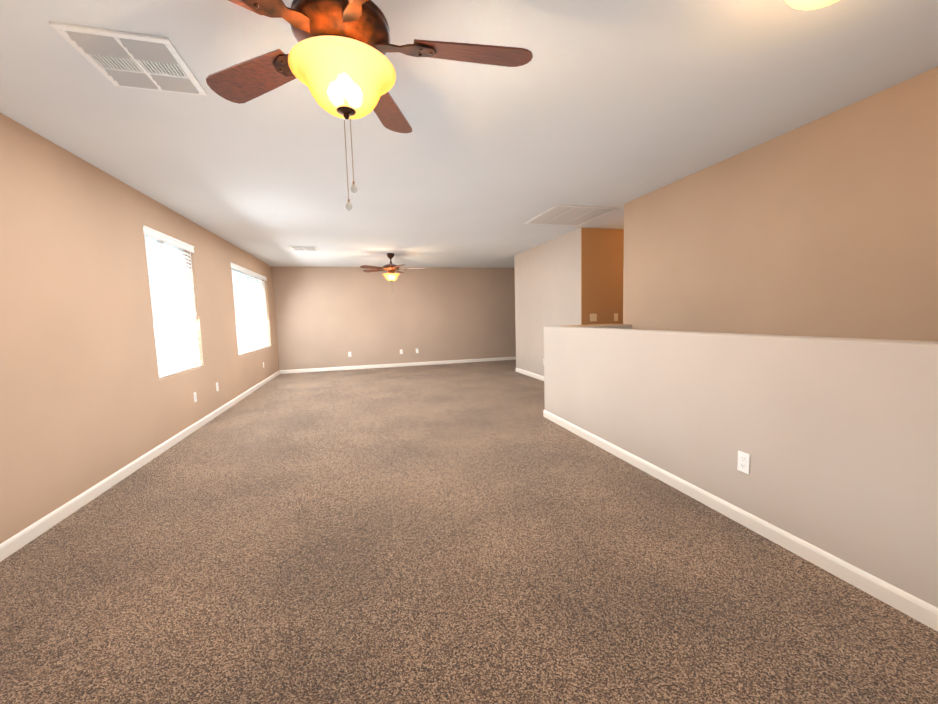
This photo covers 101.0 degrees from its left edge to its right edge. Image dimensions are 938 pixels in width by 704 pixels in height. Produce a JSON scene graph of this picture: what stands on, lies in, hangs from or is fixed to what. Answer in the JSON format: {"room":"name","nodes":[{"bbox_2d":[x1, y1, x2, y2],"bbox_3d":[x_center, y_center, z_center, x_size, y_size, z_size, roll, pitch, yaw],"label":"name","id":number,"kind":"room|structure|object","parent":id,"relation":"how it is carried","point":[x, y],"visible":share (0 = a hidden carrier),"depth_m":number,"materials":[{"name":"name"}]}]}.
{"room":"empty living room","nodes":[
{"label":"empty living room","id":0,"kind":"room"},
{"bbox_2d":[0,113,278,543],"bbox_3d":[-2.873,-0.195,2.942,0.150,2.440,12.476,-3,6,-15],"label":"wall","id":1,"kind":"structure","parent":0,"point":[89,398],"depth_m":2.78,"materials":[{"name":"beige paint"}]},
{"bbox_2d":[0,370,279,561],"bbox_3d":[-2.742,0.980,3.002,0.013,0.083,12.326,-3,6,-15],"label":"baseboard","id":2,"kind":"structure","parent":1,"relation":"attached to","point":[19,540],"depth_m":2.81,"materials":[{"name":"white wood"}]},
{"bbox_2d":[144,234,195,374],"bbox_3d":[-3.245,-0.495,4.148,0.040,1.450,1.080,-3,6,-15],"label":"window unit","id":3,"kind":"structure","parent":1,"relation":"in","point":[177,368],"depth_m":4.16,"materials":[{"name":"white plastic"}]},
{"bbox_2d":[142,225,201,377],"bbox_3d":[-3.165,-0.501,4.169,0.079,1.441,1.110,-3,6,-15],"label":"window blind","id":4,"kind":"object","parent":3,"relation":"attached to","point":[176,346],"visible":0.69,"depth_m":4.13,"materials":[{"name":"white plastic"}]},
{"bbox_2d":[193,392,196,402],"bbox_3d":[-3.165,0.522,4.472,0.008,0.115,0.070,-3,6,-15],"label":"electrical outlet","id":5,"kind":"object","parent":1,"relation":"attached to","point":[195,396],"visible":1,"depth_m":4.47,"materials":[{"name":"white plastic"}]},
{"bbox_2d":[231,268,266,353],"bbox_3d":[-4.049,-0.747,7.084,0.040,1.460,2.250,-3,6,-15],"label":"window unit","id":6,"kind":"structure","parent":1,"relation":"in","point":[245,350],"depth_m":7.03,"materials":[{"name":"white plastic"}]},
{"bbox_2d":[230,262,255,354],"bbox_3d":[-3.822,-0.705,6.565,0.079,1.451,1.155,-3,6,-15],"label":"window blind","id":7,"kind":"object","parent":6,"relation":"attached to","point":[245,337],"visible":0.9,"depth_m":6.57,"materials":[{"name":"white plastic"}]},
{"bbox_2d":[249,271,269,349],"bbox_3d":[-4.118,-0.800,7.646,0.079,1.451,1.155,-3,6,-15],"label":"window blind","id":8,"kind":"object","parent":6,"relation":"attached to","point":[261,334],"visible":0.85,"depth_m":7.60,"materials":[{"name":"white plastic"}]},
{"bbox_2d":[272,266,515,369],"bbox_3d":[-0.953,-0.901,9.820,7.200,2.440,0.150,-3,6,-15],"label":"wall","id":9,"kind":"structure","parent":0,"point":[325,317],"depth_m":9.49,"materials":[{"name":"beige paint"}]},
{"bbox_2d":[280,357,515,373],"bbox_3d":[-0.898,0.279,9.853,7.200,0.083,0.013,-3,6,-15],"label":"baseboard","id":10,"kind":"structure","parent":9,"relation":"attached to","point":[389,365],"depth_m":9.58,"materials":[{"name":"white wood"}]},
{"bbox_2d":[0,360,937,703],"bbox_3d":[0.634,0.894,3.998,7.350,0.120,12.476,-3,6,-15],"label":"floor","id":11,"kind":"structure","parent":0,"point":[478,532],"depth_m":1.80,"materials":[{"name":"brown carpet"}]},
{"bbox_2d":[0,0,937,267],"bbox_3d":[0.563,-1.654,3.757,7.350,0.120,12.476,-3,6,-15],"label":"ceiling","id":12,"kind":"structure","parent":0,"point":[608,102],"depth_m":2.31,"materials":[{"name":"white paint"}]},
{"bbox_2d":[49,22,206,95],"bbox_3d":[-1.538,-1.344,1.805,0.410,0.027,0.430,-3,6,-15],"label":"ceiling vent","id":13,"kind":"object","parent":12,"relation":"in","point":[131,60],"visible":1,"depth_m":1.76,"materials":[{"name":"white metal"}]},
{"bbox_2d":[289,246,317,250],"bbox_3d":[-2.799,-1.761,6.574,0.410,0.022,0.360,-3,6,-15],"label":"ceiling vent","id":14,"kind":"object","parent":12,"relation":"in","point":[308,248],"visible":1,"depth_m":6.53,"materials":[{"name":"white metal"}]},
{"bbox_2d":[206,0,532,210],"bbox_3d":[-0.376,-0.914,1.306,1.242,0.839,1.270,-3,6,-15],"label":"ceiling fan","id":15,"kind":"object","parent":12,"relation":"hanging from","point":[336,61],"visible":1,"depth_m":1.26,"materials":[{"name":"brown wood"}]},
{"bbox_2d":[360,253,424,297],"bbox_3d":[-1.449,-1.467,7.449,1.242,0.839,1.270,-3,6,-15],"label":"ceiling fan","id":16,"kind":"object","parent":12,"relation":"hanging from","point":[391,269],"visible":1,"depth_m":7.36,"materials":[{"name":"brown wood"}]},
{"bbox_2d":[524,204,618,225],"bbox_3d":[1.255,-1.714,4.890,0.820,0.012,0.900,-3,6,-15],"label":"ceiling vent","id":17,"kind":"object","parent":12,"relation":"in","point":[568,215],"visible":1,"depth_m":4.81,"materials":[{"name":"white metal"}]},
{"bbox_2d":[785,0,838,9],"bbox_3d":[1.261,-1.313,1.344,0.282,0.142,0.282,-3,6,-15],"label":"flush ceiling light","id":18,"kind":"object","parent":12,"relation":"attached to","point":[806,4],"visible":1,"depth_m":1.40,"materials":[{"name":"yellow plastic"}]},
{"bbox_2d":[514,228,580,375],"bbox_3d":[2.362,-0.747,7.228,2.170,2.440,2.567,-3,6,-15],"label":"wall","id":19,"kind":"structure","parent":0,"point":[548,283],"depth_m":6.87,"materials":[{"name":"beige paint"}]},
{"bbox_2d":[516,368,543,380],"bbox_3d":[1.342,0.482,7.056,0.013,0.083,2.567,-3,6,-15],"label":"baseboard","id":20,"kind":"structure","parent":19,"relation":"attached to","point":[534,375],"depth_m":7.55,"materials":[{"name":"white wood"}]},
{"bbox_2d":[581,228,623,324],"bbox_3d":[2.703,-0.639,5.989,2.168,2.440,0.012,-3,6,-15],"label":"wall","id":21,"kind":"structure","parent":0,"point":[602,257],"depth_m":5.74,"materials":[{"name":"orange paint"}]},
{"bbox_2d":[590,314,596,321],"bbox_3d":[1.852,-0.512,5.751,0.116,0.115,0.018,-3,6,-15],"label":"light switch","id":22,"kind":"object","parent":21,"relation":"attached to","point":[593,317],"visible":1,"depth_m":5.75,"materials":[{"name":"beige plastic"}]},
{"bbox_2d":[614,313,617,320],"bbox_3d":[2.229,-0.527,5.854,0.070,0.115,0.018,-3,6,-15],"label":"light switch","id":23,"kind":"object","parent":21,"relation":"attached to","point":[615,316],"visible":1,"depth_m":5.86,"materials":[{"name":"beige plastic"}]},
{"bbox_2d":[624,324,631,327],"bbox_3d":[1.445,0.222,4.516,0.764,1.074,0.376,-3,6,-15],"label":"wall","id":24,"kind":"structure","parent":0,"point":[625,325],"depth_m":4.37,"materials":[{"name":"beige paint"}]},
{"bbox_2d":[544,324,937,607],"bbox_3d":[1.846,0.514,1.327,0.150,1.074,6.766,-3,6,-15],"label":"wall","id":25,"kind":"structure","parent":0,"point":[835,438],"depth_m":1.93,"materials":[{"name":"beige paint"}]},
{"bbox_2d":[543,410,937,631],"bbox_3d":[1.781,1.011,1.352,0.013,0.083,6.766,-3,6,-15],"label":"baseboard","id":26,"kind":"structure","parent":25,"relation":"attached to","point":[917,609],"depth_m":1.95,"materials":[{"name":"white wood"}]},
{"bbox_2d":[737,451,749,473],"bbox_3d":[1.541,0.620,2.172,0.008,0.115,0.070,-3,6,-15],"label":"electrical outlet","id":27,"kind":"object","parent":25,"relation":"attached to","point":[743,465],"visible":1,"depth_m":2.17,"materials":[{"name":"white plastic"}]},
{"bbox_2d":[623,67,937,341],"bbox_3d":[3.794,-0.260,1.681,2.342,2.440,6.550,-3,6,-15],"label":"wall","id":28,"kind":"structure","parent":0,"point":[825,226],"depth_m":2.61,"materials":[{"name":"beige paint"}]},
{"label":"outside","id":29,"kind":"structure","parent":0,"visible":0},
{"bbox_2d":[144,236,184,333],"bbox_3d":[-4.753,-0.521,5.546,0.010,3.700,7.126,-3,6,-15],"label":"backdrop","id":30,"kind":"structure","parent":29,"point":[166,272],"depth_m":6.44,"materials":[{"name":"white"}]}
]}

